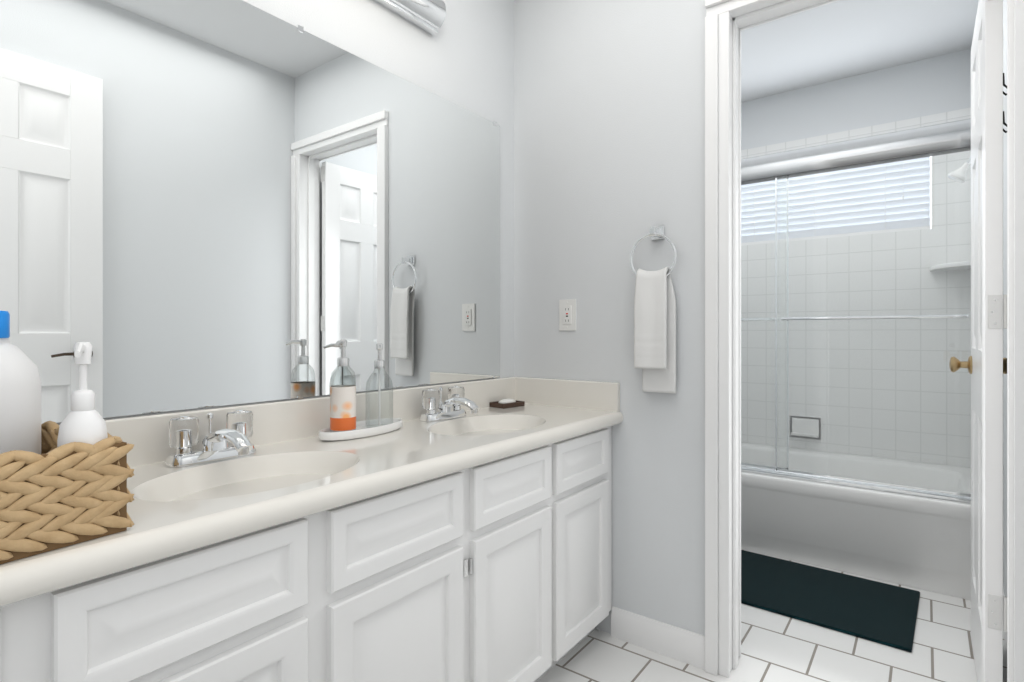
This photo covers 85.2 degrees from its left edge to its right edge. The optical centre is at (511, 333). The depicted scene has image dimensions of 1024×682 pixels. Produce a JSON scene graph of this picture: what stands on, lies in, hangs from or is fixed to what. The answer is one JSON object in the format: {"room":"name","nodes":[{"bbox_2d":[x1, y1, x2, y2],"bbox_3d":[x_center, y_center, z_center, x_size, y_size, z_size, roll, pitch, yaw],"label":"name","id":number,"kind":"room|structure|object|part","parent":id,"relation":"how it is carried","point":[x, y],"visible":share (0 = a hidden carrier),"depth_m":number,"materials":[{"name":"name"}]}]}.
{"room":"bathroom","nodes":[
{"label":"bathroom","id":0,"kind":"room"},
{"bbox_2d":[57,0,513,423],"bbox_3d":[-0.047,-0.188,2.230,0.100,2.500,3.950,0,0,37],"label":"wall","id":1,"kind":"structure","parent":0,"point":[463,57],"depth_m":1.95,"materials":[{"name":"white paint"}]},
{"bbox_2d":[0,0,499,423],"bbox_3d":[-0.578,-0.315,1.423,0.008,0.973,1.780,0,0,37],"label":"mirror","id":2,"kind":"object","parent":1,"relation":"attached to","point":[208,203],"visible":1,"depth_m":1.30,"materials":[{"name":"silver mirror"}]},
{"bbox_2d":[58,376,515,467],"bbox_3d":[-0.549,0.222,1.452,0.020,0.100,1.896,0,0,37],"label":"backsplash","id":3,"kind":"structure","parent":1,"relation":"attached to","point":[287,419],"depth_m":1.41,"materials":[{"name":"beige stone"}]},
{"bbox_2d":[374,0,445,34],"bbox_3d":[-0.458,-1.048,1.433,0.190,0.116,0.900,0,0,37],"label":"sconce","id":4,"kind":"object","parent":1,"relation":"attached to","point":[427,16],"visible":1,"depth_m":1.75,"materials":[{"name":"silver metal"}]},
{"bbox_2d":[741,118,970,502],"bbox_3d":[1.294,-0.093,2.650,1.531,1.539,0.113,0,0,37],"label":"shower door frame","id":5,"kind":"object","parent":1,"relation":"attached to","point":[931,140],"visible":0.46,"depth_m":2.46,"materials":[{"name":"clear glass"}]},
{"bbox_2d":[514,0,705,635],"bbox_3d":[0.666,-0.188,1.806,1.550,2.500,0.120,0,0,37],"label":"wall","id":6,"kind":"structure","parent":0,"point":[609,133],"depth_m":1.93,"materials":[{"name":"white paint"}]},
{"bbox_2d":[559,299,575,330],"bbox_3d":[0.206,-0.068,2.067,0.070,0.115,0.008,0,0,37],"label":"outlet","id":7,"kind":"object","parent":6,"relation":"attached to","point":[567,314],"visible":1,"depth_m":2.06,"materials":[{"name":"white plastic"}]},
{"bbox_2d":[516,377,619,411],"bbox_3d":[0.195,0.222,2.067,0.440,0.100,0.019,0,0,37],"label":"backsplash","id":8,"kind":"structure","parent":6,"relation":"attached to","point":[566,393],"depth_m":2.04,"materials":[{"name":"beige stone"}]},
{"bbox_2d":[630,225,676,393],"bbox_3d":[0.465,-0.082,1.829,0.161,0.552,0.081,0,0,37],"label":"towel ring","id":9,"kind":"object","parent":6,"relation":"attached to","point":[654,329],"visible":0.96,"depth_m":1.80,"materials":[{"name":"white fabric"}]},
{"bbox_2d":[611,606,704,669],"bbox_3d":[0.483,1.012,1.858,0.329,0.100,0.014,0,0,37],"label":"baseboard","id":10,"kind":"structure","parent":6,"relation":"attached to","point":[675,642],"depth_m":1.85,"materials":[{"name":"white paint"}]},
{"bbox_2d":[705,0,1023,681],"bbox_3d":[0.971,0.000,1.580,0.787,2.125,0.168,0,0,37],"label":"door frame","id":11,"kind":"structure","parent":6,"relation":"attached to","point":[717,339],"depth_m":1.73,"materials":[{"name":"white paint"}]},
{"bbox_2d":[537,550,1006,681],"bbox_3d":[0.615,1.112,1.738,1.750,0.100,3.950,0,0,37],"label":"floor","id":12,"kind":"structure","parent":0,"point":[775,647],"depth_m":1.83,"materials":[{"name":"tile"}]},
{"bbox_2d":[0,428,611,681],"bbox_3d":[-0.378,0.690,1.324,0.445,0.745,1.892,0,0,37],"label":"bathroom vanity","id":13,"kind":"object","parent":12,"relation":"on","point":[471,547],"depth_m":1.12,"materials":[{"name":"white paint"}]},
{"bbox_2d":[0,404,622,615],"bbox_3d":[-0.368,0.295,1.317,0.472,0.045,1.896,0,0,37],"label":"countertop","id":14,"kind":"structure","parent":13,"relation":"on","point":[177,513],"depth_m":1.09,"materials":[{"name":"beige stone"}]},
{"bbox_2d":[0,311,134,563],"bbox_3d":[-0.753,0.120,0.695,0.308,0.304,0.363,0,0,32],"label":"basket","id":15,"kind":"object","parent":14,"relation":"on","point":[63,484],"visible":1,"depth_m":0.73,"materials":[{"name":"brown wicker"}]},
{"bbox_2d":[165,410,255,467],"bbox_3d":[-0.604,0.222,1.174,0.172,0.099,0.179,0,0,37],"label":"faucet","id":16,"kind":"object","parent":14,"relation":"on","point":[236,433],"visible":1,"depth_m":1.16,"materials":[{"name":"silver metal"}]},
{"bbox_2d":[318,339,402,440],"bbox_3d":[-0.403,0.144,1.511,0.117,0.256,0.279,0,0,37],"label":"soap tray","id":17,"kind":"object","parent":14,"relation":"on","point":[344,425],"visible":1,"depth_m":1.44,"materials":[{"name":"clear glass"}]},
{"bbox_3d":[-0.369,0.146,1.557,0.082,0.236,0.076,0,0,37],"label":"glass","id":18,"kind":"part","parent":17,"relation":"part of","materials":[{"name":"clear glass"}]},
{"bbox_2d":[420,386,479,421],"bbox_3d":[-0.175,0.222,1.752,0.172,0.099,0.179,0,0,37],"label":"faucet","id":19,"kind":"object","parent":14,"relation":"on","point":[440,410],"visible":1,"depth_m":1.73,"materials":[{"name":"silver metal"}]},
{"bbox_2d":[490,399,524,408],"bbox_3d":[-0.018,0.258,2.071,0.074,0.028,0.112,0,0,45],"label":"soap dish","id":20,"kind":"object","parent":14,"relation":"on","point":[506,403],"visible":1,"depth_m":2.05,"materials":[{"name":"brown wood"}]},
{"bbox_2d":[741,550,919,651],"bbox_3d":[1.173,1.056,2.312,0.838,0.012,0.563,0,0,37],"label":"bath mat","id":21,"kind":"object","parent":12,"relation":"on","point":[876,611],"visible":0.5,"depth_m":2.19,"materials":[{"name":"black fabric"}]},
{"bbox_2d":[741,442,970,599],"bbox_3d":[1.491,0.870,2.915,1.533,0.384,0.798,0,0,37],"label":"bathtub","id":22,"kind":"object","parent":12,"relation":"on","point":[918,542],"visible":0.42,"depth_m":2.46,"materials":[{"name":"white ceramic"}]},
{"bbox_2d":[741,48,970,149],"bbox_3d":[1.764,-0.188,3.283,1.550,2.500,0.100,0,0,37],"label":"wall","id":23,"kind":"structure","parent":0,"point":[931,86],"depth_m":3.09,"materials":[{"name":"white paint"}]},
{"bbox_2d":[741,157,929,245],"bbox_3d":[1.774,-0.768,3.254,1.072,0.442,0.055,0,0,37],"label":"window blind","id":24,"kind":"object","parent":23,"relation":"attached to","point":[867,189],"depth_m":3.17,"materials":[{"name":"white plastic"}]},
{"bbox_2d":[741,107,970,467],"bbox_3d":[1.758,-0.038,3.274,1.538,2.200,0.091,0,0,37],"label":"tiled wall","id":25,"kind":"structure","parent":23,"relation":"attached to","point":[935,119],"depth_m":3.06,"materials":[{"name":"white tile"}]},
{"bbox_2d":[790,415,820,439],"bbox_3d":[1.697,0.549,3.228,0.164,0.130,0.054,0,0,37],"label":"soap holder","id":26,"kind":"object","parent":25,"relation":"attached to","point":[806,427],"depth_m":3.23,"materials":[{"name":"white ceramic"}]},
{"bbox_2d":[930,261,970,270],"bbox_3d":[2.200,-0.334,2.757,0.210,0.022,0.210,0,0,37],"label":"corner shelf","id":27,"kind":"object","parent":25,"relation":"attached to","point":[958,266],"depth_m":2.74,"materials":[{"name":"white ceramic"}]},
{"bbox_2d":[930,156,931,228],"bbox_3d":[1.810,-0.768,3.302,1.084,0.444,0.010,0,0,37],"label":"window","id":28,"kind":"structure","parent":23,"relation":"in","point":[931,192],"depth_m":2.98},
{"bbox_2d":[741,0,978,101],"bbox_3d":[0.615,-1.488,1.738,1.750,0.100,3.950,0,0,37],"label":"ceiling","id":29,"kind":"structure","parent":0,"point":[838,40],"depth_m":2.73,"materials":[{"name":"white paint"}]},
{"bbox_2d":[1003,0,1006,596],"bbox_3d":[1.277,-0.188,1.246,0.100,2.500,3.950,0,0,37],"label":"wall","id":30,"kind":"structure","parent":0,"point":[1005,293],"depth_m":2.02,"materials":[{"name":"white paint"}]},
{"bbox_2d":[949,0,1006,681],"bbox_3d":[1.432,0.035,1.687,0.155,2.030,0.594,0,0,37],"label":"door","id":31,"kind":"structure","parent":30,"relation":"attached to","point":[985,364],"depth_m":1.46,"materials":[{"name":"white paint"}]},
{"bbox_2d":[1003,592,1006,647],"bbox_3d":[1.581,1.012,1.749,0.014,0.100,0.840,0,0,37],"label":"baseboard","id":32,"kind":"structure","parent":30,"relation":"attached to","point":[1004,633],"depth_m":1.90,"materials":[{"name":"white paint"}]},
{"bbox_3d":[2.094,-0.038,2.433,0.006,2.200,0.870,0,0,37],"label":"tile","id":33,"kind":"structure","parent":30,"relation":"attached to","visible":0},
{"bbox_2d":[948,156,970,182],"bbox_3d":[2.059,-0.762,2.515,0.146,0.157,0.074,0,0,37],"label":"shower head","id":34,"kind":"object","parent":33,"relation":"attached to","point":[959,175],"depth_m":2.51}
]}

